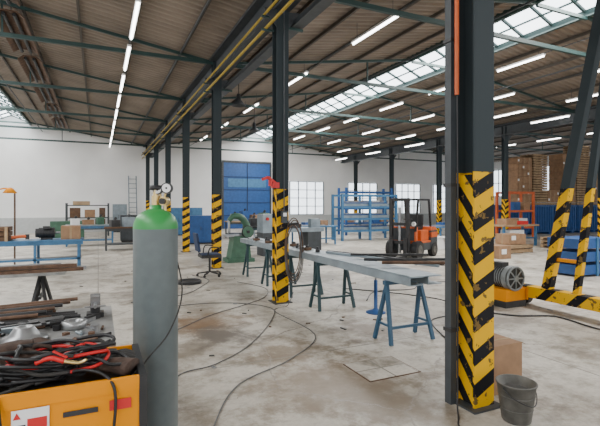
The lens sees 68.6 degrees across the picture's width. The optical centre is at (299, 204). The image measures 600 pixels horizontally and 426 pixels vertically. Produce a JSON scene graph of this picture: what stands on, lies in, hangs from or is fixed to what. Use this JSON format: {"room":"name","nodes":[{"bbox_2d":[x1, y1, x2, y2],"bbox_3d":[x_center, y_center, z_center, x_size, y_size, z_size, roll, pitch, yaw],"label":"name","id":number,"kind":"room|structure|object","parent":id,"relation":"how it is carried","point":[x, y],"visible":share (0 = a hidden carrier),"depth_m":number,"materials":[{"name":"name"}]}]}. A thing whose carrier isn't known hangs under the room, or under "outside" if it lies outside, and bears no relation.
{"room":"metal workshop","nodes":[
{"label":"metal workshop","id":0,"kind":"room"},
{"bbox_2d":[0,337,53,351],"bbox_3d":[-1.256,0.609,1.843,0.421,0.080,0.219,0,0,-25],"label":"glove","id":1,"kind":"object","parent":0,"point":[12,345],"depth_m":1.87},
{"bbox_2d":[0,116,444,217],"bbox_3d":[-3.390,-1.825,31.616,44.200,6.950,0.300,0,0,-25],"label":"wall","id":2,"kind":"structure","parent":0,"point":[45,176],"depth_m":27.88,"materials":[{"name":"white paint"}]},
{"bbox_2d":[0,213,444,233],"bbox_3d":[-3.323,1.200,31.470,43.600,0.900,0.020,0,0,-25],"label":"baseboard","id":3,"kind":"structure","parent":2,"relation":"attached to","point":[23,225],"depth_m":26.41,"materials":[{"name":"paint"}]},
{"bbox_2d":[222,160,271,228],"bbox_3d":[-3.747,-0.725,31.193,3.640,4.750,0.150,0,0,-25],"label":"door","id":4,"kind":"structure","parent":2,"relation":"in","point":[243,187],"depth_m":31.08,"materials":[{"name":"blue paint"}]},
{"bbox_2d":[0,0,583,149],"bbox_3d":[-0.083,-4.150,12.053,15.950,0.643,37.980,0,0,-25],"label":"beams","id":5,"kind":"structure","parent":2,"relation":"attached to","point":[208,1],"depth_m":14.26,"materials":[{"name":"metal"}]},
{"bbox_2d":[289,181,323,214],"bbox_3d":[0.512,-0.525,33.182,2.860,2.494,0.095,0,0,-25],"label":"window","id":6,"kind":"structure","parent":2,"relation":"in","point":[305,197],"depth_m":33.16,"materials":[{"name":"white glass"}]},
{"bbox_2d":[348,182,376,212],"bbox_3d":[5.011,-0.525,35.246,2.760,2.494,0.095,0,0,-25],"label":"window","id":7,"kind":"structure","parent":2,"relation":"in","point":[372,187],"depth_m":35.36,"materials":[{"name":"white glass"}]},
{"bbox_2d":[395,184,419,213],"bbox_3d":[9.101,-0.525,37.123,2.560,2.494,0.095,0,0,-25],"label":"window","id":8,"kind":"structure","parent":2,"relation":"in","point":[412,191],"depth_m":37.20,"materials":[{"name":"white glass"}]},
{"bbox_2d":[433,185,444,212],"bbox_3d":[12.964,-0.525,38.895,3.060,2.494,0.095,0,0,-25],"label":"window","id":9,"kind":"structure","parent":2,"relation":"in","point":[434,186],"depth_m":38.37,"materials":[{"name":"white glass"}]},
{"bbox_2d":[0,224,599,425],"bbox_3d":[4.441,1.750,14.304,45.000,0.200,38.300,0,0,-25],"label":"floor","id":10,"kind":"structure","parent":0,"point":[314,387],"depth_m":5.52,"materials":[{"name":"concrete"}]},
{"bbox_2d":[0,188,16,264],"bbox_3d":[-7.488,0.600,11.409,0.399,2.100,0.580,0,0,25],"label":"floor lamp","id":11,"kind":"object","parent":10,"relation":"on","point":[8,190],"visible":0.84,"depth_m":11.47,"materials":[{"name":"metal"}]},
{"bbox_2d":[0,271,66,301],"bbox_3d":[-4.816,1.335,6.482,2.450,0.649,0.808,0,0,-25],"label":"trestle table","id":12,"kind":"object","parent":10,"relation":"on","point":[42,283],"visible":0.52,"depth_m":6.62,"materials":[{"name":"metal"}]},
{"bbox_2d":[0,262,85,274],"bbox_3d":[-4.681,0.955,6.522,2.730,0.110,0.650,0,0,-25],"label":"metal beam","id":13,"kind":"object","parent":12,"relation":"on","point":[42,267],"visible":1,"depth_m":6.57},
{"bbox_2d":[0,237,83,265],"bbox_3d":[-7.132,1.260,10.811,3.250,0.780,0.800,0,0,-25],"label":"workbench","id":14,"kind":"object","parent":10,"relation":"on","point":[36,243],"visible":0.77,"depth_m":10.86,"materials":[{"name":"paint"}]},
{"bbox_2d":[0,226,12,241],"bbox_3d":[-7.524,0.700,10.587,0.950,0.340,0.580,0,0,-25],"label":"wooden crate","id":15,"kind":"object","parent":14,"relation":"on","point":[5,231],"visible":1,"depth_m":10.52,"materials":[{"name":"brown wood"}]},
{"bbox_2d":[35,226,59,239],"bbox_3d":[-6.359,0.700,11.104,0.540,0.340,0.288,0,0,-25],"label":"motor","id":16,"kind":"object","parent":14,"relation":"on","point":[45,233],"visible":1,"depth_m":10.99,"materials":[{"name":"metal"}]},
{"bbox_2d":[61,225,80,239],"bbox_3d":[-5.904,0.697,11.347,0.430,0.343,0.460,0,0,-25],"label":"cardboard box","id":17,"kind":"object","parent":14,"relation":"on","point":[67,231],"visible":0.96,"depth_m":11.15,"materials":[{"name":"brown cardboard"}]},
{"bbox_2d":[0,306,115,351],"bbox_3d":[-2.414,1.250,2.744,2.300,0.800,1.100,0,0,-25],"label":"steel work table","id":18,"kind":"object","parent":10,"relation":"on","point":[107,320],"visible":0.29,"depth_m":3.10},
{"bbox_2d":[0,324,47,343],"bbox_3d":[-1.724,0.805,2.752,0.260,0.090,0.260,0,0,-25],"label":"flange","id":19,"kind":"object","parent":18,"relation":"on","point":[28,331],"depth_m":2.70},
{"bbox_2d":[0,317,63,330],"bbox_3d":[-1.805,0.800,2.945,0.417,0.025,0.108,0,0,-39],"label":"metal bar","id":20,"kind":"object","parent":18,"relation":"on","point":[56,320],"visible":0.81,"depth_m":2.98,"materials":[{"name":"metal"}]},
{"bbox_2d":[0,297,80,325],"bbox_3d":[-2.612,0.796,3.029,1.979,0.108,0.397,0,0,-25],"label":"pile","id":21,"kind":"object","parent":18,"relation":"on","point":[10,314],"depth_m":3.30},
{"bbox_2d":[0,313,111,343],"bbox_3d":[-1.957,0.810,2.764,1.414,0.080,0.718,0,0,-25],"label":"pile","id":22,"kind":"object","parent":18,"relation":"on","point":[90,329],"depth_m":2.94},
{"bbox_2d":[61,318,86,330],"bbox_3d":[-1.562,0.825,3.046,0.160,0.050,0.160,0,0,-25],"label":"flange","id":23,"kind":"object","parent":18,"relation":"on","point":[72,324],"depth_m":3.00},
{"bbox_2d":[84,293,105,316],"bbox_3d":[-1.542,0.770,3.314,0.140,0.160,0.270,0,0,-25],"label":"bench vise","id":24,"kind":"object","parent":18,"relation":"on","point":[95,305],"visible":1,"depth_m":3.32,"materials":[{"name":"metal"}]},
{"bbox_2d":[50,221,83,237],"bbox_3d":[-10.868,1.200,20.575,1.400,0.900,0.535,0,0,-25],"label":"base cabinet","id":25,"kind":"object","parent":10,"relation":"on","point":[57,224],"visible":0.3,"depth_m":20.21,"materials":[{"name":"green metal"}]},
{"bbox_2d":[0,343,146,425],"bbox_3d":[-1.091,1.113,1.779,0.860,1.072,0.536,0,0,-25],"label":"box","id":26,"kind":"object","parent":10,"relation":"on","point":[87,399],"depth_m":1.70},
{"bbox_2d":[34,350,87,364],"bbox_3d":[-0.932,0.597,1.717,0.190,0.059,0.022,0,0,-11],"label":"holder","id":27,"kind":"object","parent":26,"relation":"attached to","point":[52,357],"visible":1,"depth_m":1.71,"materials":[{"name":"red paint"}]},
{"bbox_2d":[0,333,127,425],"bbox_3d":[-0.998,0.860,1.755,0.605,0.583,0.354,0,0,-25],"label":"cable coil","id":28,"kind":"object","parent":26,"relation":"in","point":[49,371],"depth_m":1.74,"materials":[{"name":"rubber"}]},
{"bbox_2d":[69,357,138,375],"bbox_3d":[-0.875,0.683,1.891,0.338,0.072,0.299,0,0,-25],"label":"glove","id":29,"kind":"object","parent":26,"relation":"in","point":[128,366],"depth_m":1.84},
{"bbox_2d":[99,348,135,358],"bbox_3d":[-0.934,0.683,1.979,0.369,0.072,0.210,0,0,-25],"label":"glove","id":30,"kind":"object","parent":26,"relation":"in","point":[128,352],"depth_m":1.98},
{"bbox_2d":[65,201,108,235],"bbox_3d":[-11.295,0.725,23.424,2.080,1.850,0.680,0,0,-25],"label":"storage shelf","id":31,"kind":"object","parent":10,"relation":"on","point":[74,212],"visible":0.68,"depth_m":23.22,"materials":[{"name":"metal"}]},
{"bbox_2d":[66,214,112,246],"bbox_3d":[-8.590,1.014,18.008,1.800,1.272,0.700,0,0,-25],"label":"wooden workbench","id":32,"kind":"object","parent":10,"relation":"on","point":[86,224],"visible":0.73,"depth_m":17.87,"materials":[{"name":"blue metal"}]},
{"bbox_2d":[104,214,134,250],"bbox_3d":[-6.226,0.989,16.452,2.000,1.322,0.700,0,0,-25],"label":"wooden workbench","id":33,"kind":"object","parent":10,"relation":"on","point":[127,222],"visible":0.46,"depth_m":16.09,"materials":[{"name":"brown wood"}]},
{"bbox_2d":[112,204,126,231],"bbox_3d":[-11.035,0.800,26.934,0.800,1.700,0.635,0,0,-25],"label":"locker","id":34,"kind":"object","parent":10,"relation":"on","point":[117,209],"visible":0.55,"depth_m":26.65,"materials":[{"name":"grey metal"}]},
{"bbox_2d":[120,215,137,241],"bbox_3d":[-7.510,1.050,19.970,1.200,1.200,0.635,0,0,-25],"label":"cabinet","id":35,"kind":"object","parent":10,"relation":"on","point":[125,236],"visible":0.21,"depth_m":19.55,"materials":[{"name":"metal"}]},
{"bbox_2d":[142,145,152,209],"bbox_3d":[-9.528,-1.075,27.535,0.700,5.450,0.320,0,0,-25],"label":"steel column","id":36,"kind":"structure","parent":10,"relation":"on","point":[149,154],"depth_m":27.43,"materials":[{"name":"metal"}]},
{"bbox_2d":[0,121,444,161],"bbox_3d":[-2.911,-4.185,30.570,43.810,1.040,0.070,0,0,-25],"label":"roof truss","id":37,"kind":"object","parent":36,"relation":"on","point":[62,140],"visible":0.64,"depth_m":28.13,"materials":[{"name":"green metal"}]},
{"bbox_2d":[133,182,177,425],"bbox_3d":[-0.771,0.765,2.353,0.230,1.770,0.230,0,0,-25],"label":"gas cylinder","id":38,"kind":"object","parent":10,"relation":"on","point":[155,229],"visible":0.98,"depth_m":2.26,"materials":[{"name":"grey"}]},
{"bbox_2d":[144,264,182,364],"bbox_3d":[-0.793,0.825,2.279,0.327,1.552,0.199,0,0,2],"label":"gas hose","id":39,"kind":"object","parent":38,"relation":"attached to","point":[158,346],"visible":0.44,"depth_m":2.28,"materials":[{"name":"black rubber"}]},
{"bbox_2d":[150,135,161,184],"bbox_3d":[-7.693,-1.075,23.536,0.700,5.450,0.320,0,0,-25],"label":"steel column","id":40,"kind":"structure","parent":10,"relation":"on","point":[156,147],"depth_m":23.44,"materials":[{"name":"metal"}]},
{"bbox_2d":[160,120,175,212],"bbox_3d":[-5.859,-1.075,19.536,0.700,5.450,0.320,0,0,-25],"label":"steel column","id":41,"kind":"structure","parent":10,"relation":"on","point":[169,134],"depth_m":19.46,"materials":[{"name":"metal"}]},
{"bbox_2d":[177,98,195,251],"bbox_3d":[-4.024,-1.075,15.537,0.700,5.450,0.320,0,0,-25],"label":"steel column","id":42,"kind":"structure","parent":10,"relation":"on","point":[186,118],"depth_m":15.44,"materials":[{"name":"metal"}]},
{"bbox_2d":[171,208,201,235],"bbox_3d":[-6.299,0.900,24.046,1.800,1.500,0.635,0,0,-25],"label":"cabinet","id":43,"kind":"object","parent":10,"relation":"on","point":[177,212],"visible":0.3,"depth_m":23.65,"materials":[{"name":"metal"}]},
{"bbox_2d":[178,278,201,284],"bbox_3d":[-2.329,1.615,9.274,0.500,0.070,0.500,0,0,-25],"label":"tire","id":44,"kind":"object","parent":10,"relation":"on","point":[187,281],"visible":0.86,"depth_m":9.20,"materials":[{"name":"black rubber"}]},
{"bbox_2d":[190,215,210,243],"bbox_3d":[-4.237,1.050,18.831,1.200,1.200,0.635,0,0,-25],"label":"cabinet","id":45,"kind":"object","parent":10,"relation":"on","point":[200,224],"visible":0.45,"depth_m":18.57,"materials":[{"name":"metal"}]},
{"bbox_2d":[193,233,221,277],"bbox_3d":[-2.122,1.144,10.194,0.652,1.008,0.596,0,0,-25],"label":"office chair","id":46,"kind":"object","parent":10,"relation":"on","point":[208,254],"visible":1,"depth_m":10.06,"materials":[{"name":"black fabric"}]},
{"bbox_2d":[204,61,229,268],"bbox_3d":[-2.190,-1.075,11.538,0.700,5.450,0.320,0,0,-25],"label":"steel column","id":47,"kind":"structure","parent":10,"relation":"on","point":[216,89],"depth_m":11.45,"materials":[{"name":"metal"}]},
{"bbox_2d":[178,282,274,375],"bbox_3d":[-1.395,1.642,6.369,2.014,0.012,6.025,0,0,8],"label":"air hose","id":48,"kind":"object","parent":10,"relation":"on","point":[239,282],"visible":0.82,"depth_m":6.33,"materials":[{"name":"grey"}]},
{"bbox_2d":[222,213,254,262],"bbox_3d":[-1.803,0.943,12.872,0.836,1.414,0.713,0,0,-25],"label":"press","id":49,"kind":"object","parent":10,"relation":"on","point":[236,250],"visible":0.91,"depth_m":12.71,"materials":[{"name":"metal"}]},
{"bbox_2d":[224,209,262,237],"bbox_3d":[-2.651,0.914,22.328,2.200,1.472,0.800,0,0,-25],"label":"wooden workbench","id":50,"kind":"object","parent":10,"relation":"on","point":[245,213],"visible":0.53,"depth_m":22.13,"materials":[{"name":"brown wood"}]},
{"bbox_2d":[242,244,271,276],"bbox_3d":[-0.986,1.278,10.329,0.661,0.736,0.379,0,0,-25],"label":"trestle","id":51,"kind":"object","parent":10,"relation":"on","point":[247,245],"visible":0.65,"depth_m":10.22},
{"bbox_2d":[261,249,296,285],"bbox_3d":[-0.444,1.278,9.148,0.661,0.736,0.379,0,0,-25],"label":"trestle","id":52,"kind":"object","parent":10,"relation":"on","point":[266,261],"visible":0.57,"depth_m":9.02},
{"bbox_2d":[263,0,299,304],"bbox_3d":[-0.335,-1.075,7.493,0.700,5.450,0.320,0,0,-25],"label":"steel column","id":53,"kind":"structure","parent":10,"relation":"on","point":[280,281],"depth_m":7.42,"materials":[{"name":"metal"}]},
{"bbox_2d":[281,11,287,222],"bbox_3d":[-0.264,-1.475,7.362,0.100,3.550,0.073,0,0,-25],"label":"conduit pipe","id":54,"kind":"object","parent":53,"relation":"attached to","point":[284,214],"visible":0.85,"depth_m":7.36,"materials":[{"name":"metal"}]},
{"bbox_2d":[284,218,303,283],"bbox_3d":[-0.085,0.771,7.453,0.380,1.120,0.135,0,0,-25],"label":"coil","id":55,"kind":"object","parent":53,"relation":"hanging from","point":[301,244],"visible":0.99,"depth_m":7.45,"materials":[{"name":"rubber"}]},
{"bbox_2d":[334,0,592,56],"bbox_3d":[6.283,-4.185,10.528,43.810,1.040,0.070,0,0,-25],"label":"roof truss","id":56,"kind":"object","parent":53,"relation":"on","point":[353,3],"visible":0.72,"depth_m":9.72,"materials":[{"name":"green metal"}]},
{"bbox_2d":[131,275,444,425],"bbox_3d":[-0.406,1.553,7.773,6.039,0.214,9.344,0,0,27],"label":"cable","id":57,"kind":"object","parent":10,"relation":"on","point":[192,275],"visible":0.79,"depth_m":6.01,"materials":[{"name":"grey plastic"}]},
{"bbox_2d":[257,214,323,256],"bbox_3d":[-0.299,0.975,14.803,2.200,1.350,0.640,0,0,-25],"label":"lathe","id":58,"kind":"object","parent":10,"relation":"on","point":[312,233],"visible":0.43,"depth_m":14.65,"materials":[{"name":"grey paint"}]},
{"bbox_2d":[289,255,323,297],"bbox_3d":[0.056,1.278,8.057,0.661,0.736,0.379,0,0,-25],"label":"trestle","id":59,"kind":"object","parent":10,"relation":"on","point":[290,256],"visible":0.34,"depth_m":7.92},
{"bbox_2d":[291,220,337,244],"bbox_3d":[0.574,1.145,18.416,1.800,1.010,1.000,0,0,-25],"label":"metal table","id":60,"kind":"object","parent":10,"relation":"on","point":[323,223],"visible":0.52,"depth_m":18.37,"materials":[{"name":"blue paint"}]},
{"bbox_2d":[309,262,355,311],"bbox_3d":[0.514,1.278,7.057,0.661,0.736,0.379,0,0,-25],"label":"trestle","id":61,"kind":"object","parent":10,"relation":"on","point":[317,271],"visible":0.83,"depth_m":7.01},
{"bbox_2d":[353,155,359,224],"bbox_3d":[4.141,-1.075,32.705,0.700,5.450,0.320,0,0,-25],"label":"steel column","id":62,"kind":"structure","parent":10,"relation":"on","point":[356,163],"depth_m":32.61,"materials":[{"name":"metal"}]},
{"bbox_2d":[331,194,397,240],"bbox_3d":[3.102,0.575,21.061,3.100,2.150,1.000,0,0,-25],"label":"storage rack","id":63,"kind":"object","parent":10,"relation":"on","point":[359,204],"visible":0.94,"depth_m":20.78,"materials":[{"name":"metal"}]},
{"bbox_2d":[338,187,392,235],"bbox_3d":[3.697,0.350,24.800,3.100,2.600,0.900,0,0,-25],"label":"storage rack","id":64,"kind":"object","parent":10,"relation":"on","point":[383,192],"visible":0.47,"depth_m":24.47,"materials":[{"name":"metal"}]},
{"bbox_2d":[366,261,385,314],"bbox_3d":[1.162,1.229,6.749,0.316,0.842,0.300,0,0,-25],"label":"support stand","id":65,"kind":"object","parent":10,"relation":"on","point":[374,311],"visible":0.71,"depth_m":6.72,"materials":[{"name":"blue paint"}]},
{"bbox_2d":[343,356,420,381],"bbox_3d":[0.821,1.646,4.447,0.600,0.008,0.500,0,0,-25],"label":"manhole cover","id":66,"kind":"object","parent":10,"relation":"on","point":[382,368],"visible":1,"depth_m":4.42,"materials":[{"name":"concrete"}]},
{"bbox_2d":[388,149,395,225],"bbox_3d":[5.976,-1.075,28.706,0.700,5.450,0.320,0,0,-25],"label":"steel column","id":67,"kind":"structure","parent":10,"relation":"on","point":[391,157],"depth_m":28.64,"materials":[{"name":"metal"}]},
{"bbox_2d":[373,280,434,345],"bbox_3d":[1.273,1.278,5.403,0.661,0.736,0.379,0,0,-25],"label":"trestle","id":68,"kind":"object","parent":10,"relation":"on","point":[420,293],"visible":0.83,"depth_m":5.36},
{"bbox_2d":[240,238,441,286],"bbox_3d":[0.090,0.857,7.935,0.460,0.106,6.450,0,0,-25],"label":"steel beam","id":69,"kind":"structure","parent":68,"relation":"on","point":[392,273],"depth_m":5.90,"materials":[{"name":"metal"}]},
{"bbox_2d":[248,236,319,251],"bbox_3d":[-0.363,0.758,8.943,0.485,0.090,3.254,0,0,-25],"label":"fittings","id":70,"kind":"object","parent":69,"relation":"on","point":[306,247],"visible":0.75,"depth_m":8.53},
{"bbox_2d":[326,250,444,267],"bbox_3d":[1.275,0.763,6.574,1.216,0.078,2.327,0,0,-25],"label":"bundle","id":71,"kind":"object","parent":69,"relation":"on","point":[432,262],"visible":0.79,"depth_m":6.02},
{"bbox_2d":[385,198,437,257],"bbox_3d":[3.268,0.720,13.721,1.060,1.860,2.725,0,0,40],"label":"forklift","id":72,"kind":"object","parent":10,"relation":"on","point":[414,237],"visible":0.91,"depth_m":13.59,"materials":[{"name":"orange metal"}]},
{"bbox_2d":[436,138,444,234],"bbox_3d":[7.811,-1.075,24.706,0.700,5.450,0.320,0,0,-25],"label":"steel column","id":73,"kind":"structure","parent":10,"relation":"on","point":[439,149],"depth_m":24.64,"materials":[{"name":"metal"}]},
{"bbox_2d":[456,95,459,425],"bbox_3d":[1.329,0.355,3.014,0.203,2.611,1.159,0,0,-14],"label":"cable","id":74,"kind":"object","parent":10,"relation":"on","point":[456,95],"visible":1,"depth_m":3.58,"materials":[{"name":"black rubber"}]},
{"bbox_2d":[455,0,499,414],"bbox_3d":[1.452,-1.075,3.670,0.700,5.450,0.320,0,0,-25],"label":"steel column","id":75,"kind":"structure","parent":10,"relation":"on","point":[476,17],"depth_m":3.60,"materials":[{"name":"metal"}]},
{"bbox_2d":[443,0,456,404],"bbox_3d":[1.262,-1.050,3.676,0.090,5.400,0.090,0,0,-25],"label":"downpipe","id":76,"kind":"object","parent":75,"relation":"attached to","point":[450,184],"visible":0.96,"depth_m":3.64,"materials":[{"name":"metal"}]},
{"bbox_2d":[454,0,458,94],"bbox_3d":[1.282,-2.325,3.597,0.033,2.850,0.033,0,0,-2],"label":"conduit","id":77,"kind":"object","parent":75,"relation":"attached to","point":[456,2],"visible":1,"depth_m":3.58,"materials":[{"name":"metal"}]},
{"bbox_2d":[494,244,510,258],"bbox_3d":[6.146,1.448,13.705,0.504,0.403,0.610,0,0,-25],"label":"cardboard box","id":78,"kind":"object","parent":10,"relation":"on","point":[500,251],"visible":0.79,"depth_m":13.43,"materials":[{"name":"brown cardboard"}]},
{"bbox_2d":[501,125,510,229],"bbox_3d":[9.645,-1.075,20.707,0.700,5.450,0.320,0,0,-25],"label":"steel column","id":79,"kind":"structure","parent":10,"relation":"on","point":[505,139],"depth_m":20.65,"materials":[{"name":"metal"}]},
{"bbox_2d":[494,333,524,395],"bbox_3d":[1.764,1.420,4.022,0.480,0.460,0.320,0,0,-25],"label":"cardboard box","id":80,"kind":"object","parent":10,"relation":"on","point":[507,351],"visible":0.34,"depth_m":3.89,"materials":[{"name":"brown cardboard"}]},
{"bbox_2d":[494,261,525,308],"bbox_3d":[3.354,1.300,7.391,0.460,0.700,0.680,0,0,-25],"label":"motor","id":81,"kind":"object","parent":10,"relation":"on","point":[509,292],"visible":0.74,"depth_m":7.12,"materials":[{"name":"metal"}]},
{"bbox_2d":[495,191,534,236],"bbox_3d":[10.643,0.500,21.770,1.800,2.300,0.800,0,0,-25],"label":"rack","id":82,"kind":"object","parent":10,"relation":"on","point":[520,206],"visible":0.67,"depth_m":21.68,"materials":[{"name":"metal"}]},
{"bbox_2d":[495,374,537,425],"bbox_3d":[1.663,1.502,3.378,0.298,0.296,0.303,0,0,-25],"label":"metal bucket","id":83,"kind":"object","parent":10,"relation":"on","point":[517,394],"visible":1,"depth_m":3.30,"materials":[{"name":"metal"}]},
{"bbox_2d":[494,218,538,245],"bbox_3d":[8.653,1.100,17.832,2.000,1.100,0.800,0,0,-25],"label":"wooden workbench","id":84,"kind":"object","parent":10,"relation":"on","point":[507,222],"visible":0.57,"depth_m":17.59,"materials":[{"name":"brown wood"}]},
{"bbox_2d":[494,236,563,253],"bbox_3d":[8.733,1.442,16.218,4.261,0.415,0.975,0,0,-28],"label":"pallet stack","id":85,"kind":"object","parent":10,"relation":"on","point":[516,248],"visible":0.28,"depth_m":15.29,"materials":[{"name":"brown wood"}]},
{"bbox_2d":[495,233,525,244],"bbox_3d":[7.414,1.183,15.497,0.804,0.353,0.610,0,0,-25],"label":"cardboard box","id":86,"kind":"object","parent":85,"relation":"on","point":[500,238],"visible":1,"depth_m":15.29,"materials":[{"name":"brown cardboard"}]},
{"bbox_2d":[494,205,597,235],"bbox_3d":[15.299,0.825,26.249,13.940,1.650,1.280,0,0,-25],"label":"steel container","id":87,"kind":"object","parent":10,"relation":"on","point":[544,214],"visible":0.34,"depth_m":25.11,"materials":[{"name":"metal"}]},
{"bbox_2d":[509,154,597,204],"bbox_3d":[16.427,-1.510,26.787,10.200,3.015,0.908,0,0,-25],"label":"stacked cardboard boxes","id":88,"kind":"object","parent":87,"relation":"on","point":[520,175],"visible":0.43,"depth_m":24.72,"materials":[{"name":"brown cardboard"}]},
{"bbox_2d":[520,145,589,204],"bbox_3d":[16.427,-1.804,26.788,7.600,3.605,0.900,0,0,-25],"label":"pallet stack","id":89,"kind":"object","parent":87,"relation":"on","point":[539,161],"visible":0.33,"depth_m":25.28,"materials":[{"name":"brown wood"}]},
{"bbox_2d":[494,312,599,329],"bbox_3d":[3.552,1.618,6.250,0.587,0.060,2.562,0,0,-39],"label":"power cable","id":90,"kind":"object","parent":10,"relation":"on","point":[494,312],"visible":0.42,"depth_m":6.48,"materials":[{"name":"black rubber"}]},
{"bbox_2d":[523,0,599,312],"bbox_3d":[6.831,-0.975,7.726,6.140,5.250,2.350,0,0,-25],"label":"gantry crane","id":91,"kind":"object","parent":10,"relation":"on","point":[547,291],"visible":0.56,"depth_m":6.50,"materials":[{"name":"metal"}]},
{"bbox_2d":[547,236,599,275],"bbox_3d":[6.715,1.200,10.545,1.220,0.900,0.830,0,0,-25],"label":"crate","id":92,"kind":"object","parent":10,"relation":"on","point":[570,245],"visible":0.44,"depth_m":10.17,"materials":[{"name":"paint"}]},
{"bbox_2d":[598,159,599,248],"bbox_3d":[11.479,-1.075,16.707,0.700,5.450,0.320,0,0,-25],"label":"steel column","id":93,"kind":"structure","parent":10,"relation":"on","point":[599,159],"depth_m":16.75,"materials":[{"name":"metal"}]},
{"bbox_3d":[3.176,-1.075,-0.160,0.700,5.450,0.320,0,0,-25],"label":"steel column","id":94,"kind":"structure","parent":10,"relation":"on","visible":0},
{"bbox_2d":[141,0,294,158],"bbox_3d":[-2.232,-3.068,11.078,0.220,0.287,38.000,0,0,-25],"label":"gas pipe","id":95,"kind":"object","parent":94,"relation":"attached to","point":[290,2],"visible":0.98,"depth_m":8.98,"materials":[{"name":"yellow"}]},
{"bbox_2d":[143,0,300,152],"bbox_3d":[-2.023,-3.535,11.174,0.400,0.510,38.000,0,0,-25],"label":"beam","id":96,"kind":"structure","parent":94,"relation":"attached to","point":[255,10],"depth_m":10.20,"materials":[{"name":"metal"}]},
{"bbox_2d":[0,105,519,157],"bbox_3d":[-1.076,-4.185,26.571,43.810,1.040,0.070,0,0,-25],"label":"roof truss","id":97,"kind":"object","parent":96,"relation":"on","point":[10,126],"visible":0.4,"depth_m":24.33,"materials":[{"name":"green metal"}]},
{"bbox_2d":[0,0,574,113],"bbox_3d":[4.427,-4.185,14.573,43.810,1.040,0.070,0,0,-25],"label":"roof truss","id":98,"kind":"object","parent":96,"relation":"on","point":[188,58],"visible":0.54,"depth_m":11.32,"materials":[{"name":"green metal"}]},
{"bbox_2d":[109,0,140,146],"bbox_3d":[-3.960,-3.850,10.192,0.090,0.536,37.830,0,0,-25],"label":"fluorescent lights","id":99,"kind":"object","parent":98,"relation":"hanging from","point":[134,16],"visible":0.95,"depth_m":10.62,"materials":[{"name":"white plastic"}]},
{"bbox_2d":[0,84,584,152],"bbox_3d":[0.758,-4.185,22.572,43.810,1.040,0.070,0,0,-25],"label":"roof truss","id":100,"kind":"object","parent":96,"relation":"on","point":[153,119],"visible":0.62,"depth_m":20.67,"materials":[{"name":"green metal"}]},
{"bbox_2d":[0,0,67,128],"bbox_3d":[-8.803,-4.281,14.995,0.600,0.422,18.600,0,0,-25],"label":"pipes","id":101,"kind":"object","parent":100,"relation":"hanging from","point":[14,22],"visible":0.87,"depth_m":12.45,"materials":[{"name":"metal"}]},
{"bbox_2d":[0,53,593,140],"bbox_3d":[2.593,-4.185,18.572,43.810,1.040,0.070,0,0,-25],"label":"roof truss","id":102,"kind":"object","parent":96,"relation":"on","point":[164,96],"visible":0.61,"depth_m":16.11,"materials":[{"name":"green metal"}]},
{"bbox_2d":[150,0,335,157],"bbox_3d":[-1.778,-3.075,11.287,0.300,0.130,38.000,0,0,-25],"label":"cable tray","id":103,"kind":"object","parent":94,"relation":"attached to","point":[317,7],"visible":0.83,"depth_m":9.12,"materials":[{"name":"grey paint"}]},
{"bbox_3d":[13.314,-1.075,12.708,0.700,5.450,0.320,0,0,-25],"label":"steel column","id":104,"kind":"structure","parent":10,"relation":"on","visible":0},
{"bbox_2d":[341,105,595,162],"bbox_3d":[11.229,-3.535,17.253,0.400,0.510,38.000,0,0,-25],"label":"beam","id":105,"kind":"structure","parent":104,"relation":"attached to","point":[523,127],"depth_m":20.63,"materials":[{"name":"metal"}]},
{"bbox_2d":[494,113,572,128],"bbox_3d":[9.742,-3.474,18.577,0.090,0.118,3.658,0,0,-25],"label":"fluorescent lights","id":106,"kind":"object","parent":105,"relation":"hanging from","point":[536,121],"depth_m":17.84,"materials":[{"name":"white plastic"}]},
{"bbox_2d":[0,0,599,161],"bbox_3d":[4.544,-4.327,14.318,43.800,1.055,38.240,0,0,-25],"label":"ceiling","id":107,"kind":"structure","parent":0,"point":[165,23],"depth_m":13.65,"materials":[{"name":"metal"}]},
{"bbox_2d":[0,85,31,125],"bbox_3d":[-8.670,-4.920,8.108,1.900,0.540,38.030,0,0,-25],"label":"skylight window","id":108,"kind":"structure","parent":107,"relation":"attached to","point":[5,99],"depth_m":22.58,"materials":[{"name":"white glass"}]},
{"bbox_2d":[0,0,599,159],"bbox_3d":[4.594,-4.320,14.209,42.058,0.940,38.000,0,0,-25],"label":"roof purlins","id":109,"kind":"structure","parent":107,"relation":"attached to","point":[352,11],"depth_m":14.97,"materials":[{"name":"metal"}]},
{"bbox_2d":[303,15,397,74],"bbox_3d":[1.051,-3.753,10.661,0.090,0.134,4.362,0,0,-25],"label":"fluorescent lights","id":110,"kind":"object","parent":107,"relation":"hanging from","point":[381,24],"depth_m":9.62,"materials":[{"name":"white plastic"}]},
{"bbox_2d":[241,0,595,140],"bbox_3d":[4.600,-4.920,14.196,1.900,0.540,38.030,0,0,-25],"label":"skylight window","id":111,"kind":"structure","parent":107,"relation":"attached to","point":[529,22],"depth_m":14.99,"materials":[{"name":"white glass"}]},
{"bbox_2d":[495,50,552,71],"bbox_3d":[6.874,-4.443,13.556,0.090,0.208,1.994,0,0,-25],"label":"fluorescent lights","id":112,"kind":"object","parent":107,"relation":"attached to","point":[541,55],"depth_m":13.54,"materials":[{"name":"white plastic"}]},
{"bbox_2d":[494,72,582,99],"bbox_3d":[8.109,-4.050,15.182,0.090,0.122,3.334,0,0,-25],"label":"fluorescent lights","id":113,"kind":"object","parent":107,"relation":"attached to","point":[495,98],"depth_m":15.95,"materials":[{"name":"white plastic"}]},
{"bbox_2d":[494,152,589,204],"bbox_3d":[24.636,-1.100,23.403,0.300,5.500,38.000,0,0,-25],"label":"wall","id":114,"kind":"structure","parent":0,"point":[497,165],"depth_m":38.70,"materials":[{"name":"white paint"}]},
{"bbox_2d":[494,165,548,196],"bbox_3d":[18.302,-1.900,36.725,0.095,2.360,5.560,0,0,-25],"label":"window","id":115,"kind":"structure","parent":114,"relation":"in","point":[497,173],"depth_m":38.57,"materials":[{"name":"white glass"}]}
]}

